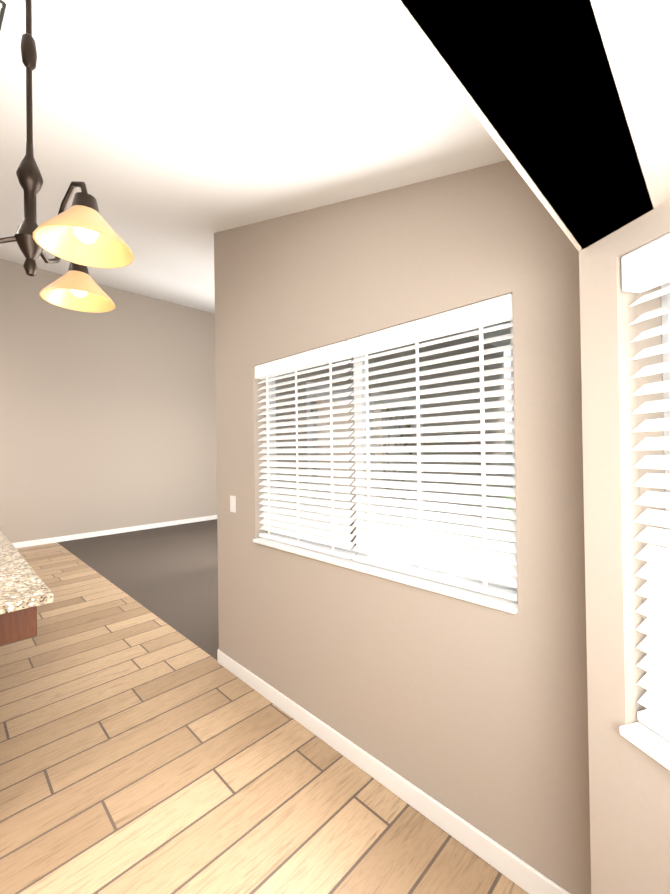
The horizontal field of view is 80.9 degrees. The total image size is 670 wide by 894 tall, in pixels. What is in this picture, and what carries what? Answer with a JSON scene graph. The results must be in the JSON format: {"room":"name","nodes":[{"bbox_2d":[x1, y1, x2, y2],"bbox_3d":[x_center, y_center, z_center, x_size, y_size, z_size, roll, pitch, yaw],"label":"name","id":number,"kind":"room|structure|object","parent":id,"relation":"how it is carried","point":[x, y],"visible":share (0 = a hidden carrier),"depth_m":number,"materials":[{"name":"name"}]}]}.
{"room":"dining area","nodes":[
{"label":"dining area","id":0,"kind":"room"},
{"bbox_2d":[0,0,509,346],"bbox_3d":[-1.810,-2.159,4.378,8.470,2.605,9.250,-1,-1,45],"label":"ceiling","id":1,"kind":"structure","parent":0,"point":[174,136],"depth_m":1.47,"materials":[{"name":"white paint"}]},
{"bbox_2d":[0,0,133,312],"bbox_3d":[-0.738,-0.808,0.896,0.534,0.808,0.518,-1,-1,45],"label":"pendant chandelier","id":2,"kind":"object","parent":1,"relation":"hanging from","point":[80,234],"visible":1,"depth_m":0.92,"materials":[{"name":"beige glass"}]},
{"bbox_2d":[0,542,528,893],"bbox_3d":[-3.273,1.674,2.323,9.170,0.100,4.240,-1,-1,45],"label":"floor","id":3,"kind":"structure","parent":0,"point":[143,750],"depth_m":1.84,"materials":[{"name":"beige wood"}]},
{"bbox_2d":[0,606,36,645],"bbox_3d":[-3.052,1.185,2.813,3.888,0.881,0.965,-1,-1,45],"label":"kitchen island","id":4,"kind":"object","parent":3,"relation":"on","point":[22,625],"depth_m":1.81,"materials":[{"name":"brown wood"}]},
{"bbox_2d":[0,530,52,613],"bbox_3d":[-3.042,0.773,2.831,3.950,0.139,1.005,-1,-1,45],"label":"island countertop","id":5,"kind":"structure","parent":4,"relation":"on","point":[21,588],"depth_m":1.93,"materials":[{"name":"beige stone"}]},
{"bbox_2d":[57,519,494,659],"bbox_3d":[-1.123,1.679,6.707,6.040,0.100,5.010,-1,-1,45],"label":"floor","id":6,"kind":"structure","parent":0,"point":[168,575],"depth_m":5.26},
{"bbox_2d":[0,0,669,893],"bbox_3d":[-1.581,-0.986,4.157,9.070,5.200,9.250,-1,-1,45],"label":"wall","id":7,"kind":"structure","parent":0,"point":[498,726],"depth_m":1.51,"materials":[{"name":"paint"}]},
{"bbox_2d":[12,515,216,547],"bbox_3d":[-4.642,1.636,7.214,0.014,0.095,8.930,-1,-1,45],"label":"baseboard","id":8,"kind":"structure","parent":7,"relation":"attached to","point":[156,525],"depth_m":7.49,"materials":[{"name":"white wood"}]},
{"bbox_2d":[230,495,235,512],"bbox_3d":[-0.719,0.401,2.758,0.072,0.116,0.010,-1,-1,45],"label":"switch plate","id":9,"kind":"object","parent":7,"relation":"attached to","point":[232,503],"visible":1,"depth_m":2.75,"materials":[{"name":"white plastic"}]},
{"bbox_2d":[306,382,423,540],"bbox_3d":[0.365,0.511,4.044,0.120,2.150,1.830,-1,-1,45],"label":"window","id":10,"kind":"structure","parent":7,"relation":"in","point":[352,397],"depth_m":4.00,"materials":[{"name":"white plastic"}]},
{"bbox_2d":[253,294,517,613],"bbox_3d":[0.102,0.030,2.035,1.655,1.154,0.167,-1,-1,45],"label":"window blind","id":11,"kind":"object","parent":7,"relation":"attached to","point":[461,571],"visible":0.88,"depth_m":1.79,"materials":[{"name":"white plastic"}]},
{"bbox_2d":[217,649,569,893],"bbox_3d":[-0.008,1.528,2.060,2.444,0.095,0.018,-1,-1,45],"label":"baseboard","id":12,"kind":"structure","parent":7,"relation":"attached to","point":[523,875],"depth_m":1.70,"materials":[{"name":"white wood"}]},
{"bbox_2d":[620,233,669,770],"bbox_3d":[0.790,0.104,0.674,0.167,1.104,0.525,-1,0,-15],"label":"window blind","id":13,"kind":"object","parent":7,"relation":"attached to","point":[646,267],"visible":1,"depth_m":0.88,"materials":[{"name":"white plastic"}]},
{"bbox_3d":[0.288,-0.941,4.217,0.122,0.088,2.510,-1,-1,45],"label":"curtain rod","id":14,"kind":"object","parent":7,"relation":"attached to","visible":0},
{"bbox_2d":[311,397,318,520],"bbox_3d":[-0.350,0.280,3.603,0.100,2.555,0.482,-1,-1,45],"label":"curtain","id":15,"kind":"object","parent":14,"relation":"hanging from","point":[313,424],"depth_m":3.75,"materials":[{"name":"fabric"}]},
{"bbox_2d":[381,407,412,536],"bbox_3d":[0.798,0.273,4.754,0.097,2.555,0.831,-1,-1,45],"label":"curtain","id":16,"kind":"object","parent":14,"relation":"hanging from","point":[395,427],"depth_m":4.67,"materials":[{"name":"fabric"}]},
{"label":"outside","id":17,"kind":"structure","parent":0,"visible":0},
{"bbox_2d":[499,496,513,562],"bbox_3d":[0.508,1.647,1.907,20.000,0.080,26.000,-1,-1,45],"label":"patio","id":18,"kind":"structure","parent":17,"point":[509,519],"depth_m":10.22,"materials":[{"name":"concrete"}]},
{"bbox_2d":[505,440,512,487],"bbox_3d":[-0.783,0.696,3.325,16.200,1.900,26.200,-1,-1,45],"label":"wall","id":19,"kind":"structure","parent":18,"relation":"on","point":[509,453],"depth_m":14.39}
]}

